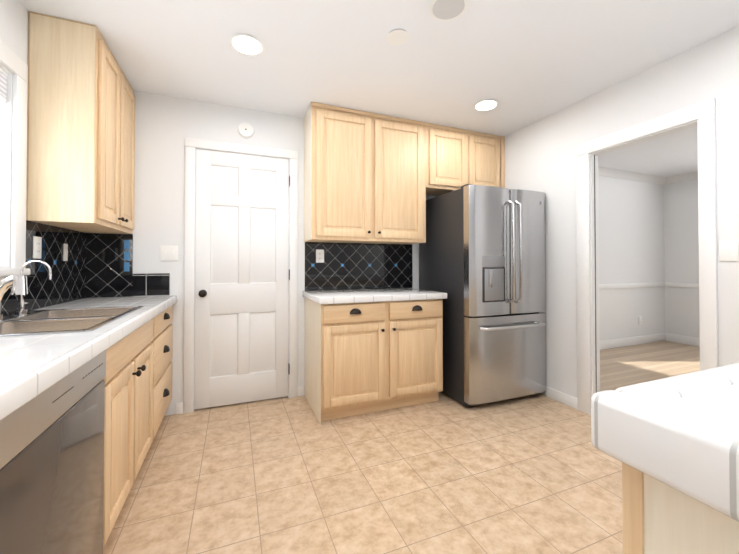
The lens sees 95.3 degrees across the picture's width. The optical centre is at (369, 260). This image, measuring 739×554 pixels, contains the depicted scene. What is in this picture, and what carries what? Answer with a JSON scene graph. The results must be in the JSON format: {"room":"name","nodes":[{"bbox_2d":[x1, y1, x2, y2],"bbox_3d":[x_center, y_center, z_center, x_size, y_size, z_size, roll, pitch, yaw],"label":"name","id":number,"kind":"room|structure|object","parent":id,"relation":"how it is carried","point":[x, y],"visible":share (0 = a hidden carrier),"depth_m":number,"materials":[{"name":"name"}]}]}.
{"room":"kitchen","nodes":[
{"label":"kitchen","id":0,"kind":"room"},
{"bbox_2d":[103,391,622,553],"bbox_3d":[0.379,1.178,0.844,3.684,0.060,4.969,0,-1,-22],"label":"floor","id":1,"kind":"structure","parent":0,"point":[538,473],"depth_m":1.75,"materials":[{"name":"tile"}]},
{"bbox_2d":[0,350,105,553],"bbox_3d":[-1.052,0.720,0.819,0.505,0.830,0.594,0,-1,-22],"label":"dishwasher","id":2,"kind":"object","parent":1,"relation":"on","point":[51,469],"visible":0.81,"depth_m":0.87,"materials":[{"name":"silver metal"}]},
{"bbox_2d":[4,316,155,545],"bbox_3d":[-1.343,0.726,1.464,0.542,0.857,0.811,0,-1,-22],"label":"base cabinet","id":3,"kind":"object","parent":1,"relation":"on","point":[130,379],"depth_m":1.45,"materials":[{"name":"brown wood"}]},
{"bbox_2d":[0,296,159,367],"bbox_3d":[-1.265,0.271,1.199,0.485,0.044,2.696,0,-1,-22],"label":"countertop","id":4,"kind":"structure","parent":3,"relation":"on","point":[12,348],"depth_m":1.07,"materials":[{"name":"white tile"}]},
{"bbox_2d":[0,272,28,319],"bbox_3d":[-1.472,0.151,1.346,0.136,0.187,0.128,0,-1,-22],"label":"faucet","id":5,"kind":"object","parent":4,"relation":"on","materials":[{"name":"silver metal"}]},
{"bbox_2d":[12,260,51,315],"bbox_3d":[-1.560,0.122,1.575,0.128,0.250,0.069,0,-1,-22],"label":"faucet","id":6,"kind":"object","parent":4,"relation":"on","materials":[{"name":"silver metal"}]},
{"bbox_2d":[0,304,143,335],"bbox_3d":[-1.340,0.341,1.436,0.491,0.191,0.744,0,-1,-22],"label":"sink","id":7,"kind":"object","parent":4,"relation":"in","point":[39,320],"depth_m":1.46,"materials":[{"name":"grey metal"}]},
{"bbox_2d":[0,296,175,415],"bbox_3d":[-1.005,0.272,1.304,0.075,0.044,2.696,0,-1,-22],"label":"countertop","id":8,"kind":"structure","parent":3,"relation":"on","point":[18,381],"depth_m":0.88,"materials":[{"name":"white tile"}]},
{"bbox_2d":[156,304,173,432],"bbox_3d":[-1.604,0.733,2.114,0.542,0.857,0.736,0,-1,-22],"label":"base cabinet","id":9,"kind":"object","parent":1,"relation":"on","point":[164,328],"depth_m":2.21,"materials":[{"name":"brown wood"}]},
{"bbox_2d":[303,288,446,424],"bbox_3d":[0.029,0.717,2.823,1.060,0.906,0.639,0,-1,-22],"label":"base cabinet","id":10,"kind":"object","parent":1,"relation":"on","point":[370,350],"visible":1,"depth_m":2.56,"materials":[{"name":"brown wood"}]},
{"bbox_2d":[419,184,546,406],"bbox_3d":[1.023,0.279,3.071,0.813,1.762,0.866,0,-1,-22],"label":"refrigerator","id":11,"kind":"object","parent":1,"relation":"on","point":[482,257],"visible":1,"depth_m":2.73,"materials":[{"name":"silver metal"}]},
{"bbox_2d":[622,467,738,553],"bbox_3d":[1.416,0.717,0.561,1.965,0.854,0.668,0,-1,-22],"label":"base cabinet","id":12,"kind":"object","parent":1,"relation":"on","point":[654,521],"depth_m":0.46,"materials":[{"name":"brown wood"}]},
{"bbox_2d":[591,363,738,530],"bbox_3d":[1.400,0.249,0.566,1.995,0.089,0.720,0,-1,-22],"label":"countertop","id":13,"kind":"structure","parent":12,"relation":"on","point":[679,434],"depth_m":0.45,"materials":[{"name":"white tile"}]},
{"bbox_2d":[0,0,738,415],"bbox_3d":[1.968,-0.052,1.782,7.223,2.420,5.339,0,-1,-22],"label":"wall","id":14,"kind":"structure","parent":0,"point":[648,232],"depth_m":2.71,"materials":[{"name":"paint"}]},
{"bbox_2d":[0,39,29,279],"bbox_3d":[-1.571,-0.429,1.157,0.185,1.090,1.056,0,-1,-22],"label":"kitchen window","id":15,"kind":"structure","parent":14,"relation":"in","point":[13,136],"depth_m":1.58,"materials":[{"name":"paint"}]},
{"bbox_2d":[0,67,7,102],"bbox_3d":[-1.552,-0.806,1.168,0.058,0.140,0.842,0,-1,-22],"label":"window shade","id":16,"kind":"object","parent":15,"relation":"attached to","point":[3,84],"visible":1,"depth_m":1.54,"materials":[{"name":"paint"}]},
{"bbox_2d":[26,11,134,233],"bbox_3d":[-1.704,-0.727,2.095,0.329,1.059,0.726,0,-1,-22],"label":"upper cabinet","id":17,"kind":"object","parent":14,"relation":"attached to","point":[81,140],"visible":1,"depth_m":1.77,"materials":[{"name":"brown wood"}]},
{"bbox_2d":[1,220,169,315],"bbox_3d":[-1.251,0.021,1.209,0.520,0.455,2.698,0,-1,-22],"label":"tile backsplash","id":18,"kind":"structure","parent":14,"relation":"attached to","point":[97,265],"depth_m":2.26,"materials":[{"name":"black tile"}]},
{"bbox_2d":[33,236,41,258],"bbox_3d":[-1.742,-0.068,1.768,0.008,0.115,0.075,0,-1,-22],"label":"electrical outlet plate","id":19,"kind":"object","parent":18,"relation":"attached to","point":[37,247],"visible":1,"depth_m":1.76,"materials":[{"name":"white plastic"}]},
{"bbox_2d":[63,244,67,260],"bbox_3d":[-1.858,-0.051,2.066,0.014,0.105,0.045,0,-1,-22],"label":"switch plate","id":20,"kind":"object","parent":18,"relation":"attached to","point":[65,252],"visible":1,"depth_m":2.06,"materials":[{"name":"white plastic"}]},
{"bbox_2d":[160,246,177,260],"bbox_3d":[-1.516,-0.056,2.550,0.115,0.115,0.014,0,-1,-22],"label":"light switch","id":21,"kind":"object","parent":14,"relation":"attached to","point":[168,253],"visible":1,"depth_m":2.55,"materials":[{"name":"white plastic"}]},
{"bbox_2d":[183,137,297,413],"bbox_3d":[-1.040,0.111,2.792,0.862,2.116,0.118,0,-1,-22],"label":"door frame","id":22,"kind":"structure","parent":14,"relation":"attached to","point":[191,144],"depth_m":2.63,"materials":[{"name":"paint"}]},
{"bbox_2d":[194,149,289,409],"bbox_3d":[-1.017,0.141,2.744,0.722,2.031,0.101,0,-1,-22],"label":"pantry door","id":23,"kind":"structure","parent":14,"relation":"in","point":[242,270],"depth_m":2.75,"materials":[{"name":"paint"}]},
{"bbox_2d":[238,122,253,137],"bbox_3d":[-1.010,-1.066,2.753,0.124,0.124,0.034,0,-1,-22],"label":"smoke detector","id":24,"kind":"object","parent":14,"relation":"attached to","point":[245,130],"visible":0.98,"depth_m":2.74,"materials":[{"name":"white plastic"}]},
{"bbox_2d":[305,242,411,290],"bbox_3d":[-0.070,0.053,3.132,1.062,0.428,0.010,0,-1,-22],"label":"tile backsplash","id":25,"kind":"structure","parent":14,"relation":"attached to","point":[349,266],"depth_m":3.11,"materials":[{"name":"black tile"}]},
{"bbox_2d":[316,250,323,262],"bbox_3d":[-0.436,-0.040,2.977,0.072,0.115,0.008,0,-1,-22],"label":"outlet","id":26,"kind":"object","parent":25,"relation":"attached to","point":[319,256],"visible":1,"depth_m":2.97,"materials":[{"name":"white plastic"}]},
{"bbox_2d":[304,102,427,243],"bbox_3d":[-0.029,-0.705,2.985,1.041,1.084,0.327,0,-1,-22],"label":"upper cabinet","id":27,"kind":"object","parent":14,"relation":"attached to","point":[374,178],"depth_m":2.81,"materials":[{"name":"brown wood"}]},
{"bbox_2d":[428,123,475,195],"bbox_3d":[0.698,-0.952,3.280,0.522,0.584,0.327,0,-1,-22],"label":"upper cabinet","id":28,"kind":"object","parent":14,"relation":"attached to","point":[451,151],"depth_m":3.14,"materials":[{"name":"brown wood"}]},
{"bbox_2d":[476,132,504,187],"bbox_3d":[1.050,-0.950,3.421,0.524,0.584,0.327,0,-1,-22],"label":"upper cabinet","id":29,"kind":"object","parent":14,"relation":"attached to","point":[490,149],"depth_m":3.30,"materials":[{"name":"brown wood"}]},
{"bbox_2d":[545,387,577,409],"bbox_3d":[1.577,1.127,2.778,0.014,0.085,0.299,0,-1,-22],"label":"baseboard","id":30,"kind":"structure","parent":14,"relation":"attached to","point":[563,398],"depth_m":2.76,"materials":[{"name":"paint"}]},
{"bbox_2d":[598,167,665,183],"bbox_3d":[2.853,-1.191,4.399,3.210,0.085,0.068,0,-1,-22],"label":"crown molding","id":31,"kind":"structure","parent":14,"relation":"attached to","point":[615,173],"depth_m":4.71,"materials":[{"name":"paint"}]},
{"bbox_2d":[599,282,665,288],"bbox_3d":[2.846,0.347,4.405,3.395,0.060,0.022,0,-1,-22],"label":"trim","id":32,"kind":"structure","parent":14,"relation":"attached to","point":[636,285],"depth_m":4.73,"materials":[{"name":"paint"}]},
{"bbox_2d":[600,333,665,349],"bbox_3d":[2.831,1.129,4.394,3.367,0.115,0.015,0,-1,-22],"label":"baseboard","id":33,"kind":"structure","parent":14,"relation":"attached to","point":[607,344],"depth_m":4.73,"materials":[{"name":"paint"}]},
{"bbox_2d":[638,316,641,323],"bbox_3d":[3.862,0.852,4.814,0.072,0.115,0.008,0,-1,-22],"label":"outlet","id":34,"kind":"object","parent":14,"relation":"attached to","point":[639,319],"visible":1,"depth_m":4.81,"materials":[{"name":"white plastic"}]},
{"bbox_2d":[576,98,717,414],"bbox_3d":[1.829,0.127,2.282,0.113,2.075,0.825,0,-1,-22],"label":"door frame","id":35,"kind":"structure","parent":14,"relation":"attached to","point":[701,116],"depth_m":2.33,"materials":[{"name":"paint"}]},
{"bbox_2d":[662,171,697,184],"bbox_3d":[5.069,-1.202,3.350,0.069,0.085,3.670,0,-1,-22],"label":"crown molding","id":36,"kind":"structure","parent":14,"relation":"attached to","point":[693,175],"depth_m":4.82,"materials":[{"name":"paint"}]},
{"bbox_2d":[666,282,698,287],"bbox_3d":[4.613,0.348,4.529,0.022,0.060,1.030,0,-1,-22],"label":"trim","id":37,"kind":"structure","parent":14,"relation":"attached to","point":[690,285],"depth_m":4.82,"materials":[{"name":"paint"}]},
{"bbox_2d":[666,333,699,346],"bbox_3d":[5.094,1.118,3.334,0.015,0.115,3.670,0,-1,-22],"label":"baseboard","id":38,"kind":"structure","parent":14,"relation":"attached to","point":[681,339],"depth_m":4.82,"materials":[{"name":"paint"}]},
{"bbox_2d":[719,240,737,260],"bbox_3d":[1.959,-0.053,1.842,0.014,0.115,0.075,0,-1,-22],"label":"light switch","id":39,"kind":"object","parent":14,"relation":"attached to","point":[728,250],"visible":1,"depth_m":1.84,"materials":[{"name":"white plastic"}]},
{"bbox_2d":[20,0,738,176],"bbox_3d":[2.062,-1.294,1.603,7.353,0.060,5.070,0,-1,-22],"label":"ceiling","id":40,"kind":"structure","parent":0,"point":[524,63],"depth_m":2.04,"materials":[{"name":"paint"}]},
{"bbox_2d":[229,34,264,55],"bbox_3d":[-0.713,-1.255,1.964,0.195,0.009,0.195,0,-1,29],"label":"recessed light","id":41,"kind":"object","parent":40,"relation":"in","point":[245,44],"depth_m":1.95,"materials":[{"name":"white plastic"}]},
{"bbox_2d":[386,29,409,44],"bbox_3d":[0.159,-1.255,1.892,0.132,0.010,0.132,0,-1,-22],"label":"ceiling detector","id":42,"kind":"object","parent":40,"relation":"attached to","point":[398,37],"visible":0.98,"depth_m":1.89,"materials":[{"name":"white plastic"}]},
{"bbox_2d":[428,0,468,21],"bbox_3d":[0.391,-1.258,1.674,0.195,0.009,0.195,0,-1,29],"label":"recessed light","id":43,"kind":"object","parent":40,"relation":"in","point":[438,10],"depth_m":1.68,"materials":[{"name":"white plastic"}]},
{"bbox_2d":[473,99,498,110],"bbox_3d":[0.936,-1.246,2.705,0.195,0.009,0.195,0,-1,-28],"label":"recessed light","id":44,"kind":"object","parent":40,"relation":"in","point":[489,104],"depth_m":2.70,"materials":[{"name":"white plastic"}]},
{"bbox_2d":[600,341,699,391],"bbox_3d":[3.585,1.198,2.726,3.669,0.060,4.070,0,-1,-22],"label":"floor","id":45,"kind":"structure","parent":0,"point":[624,366],"depth_m":3.87,"materials":[{"name":"brown wood"}]}
]}

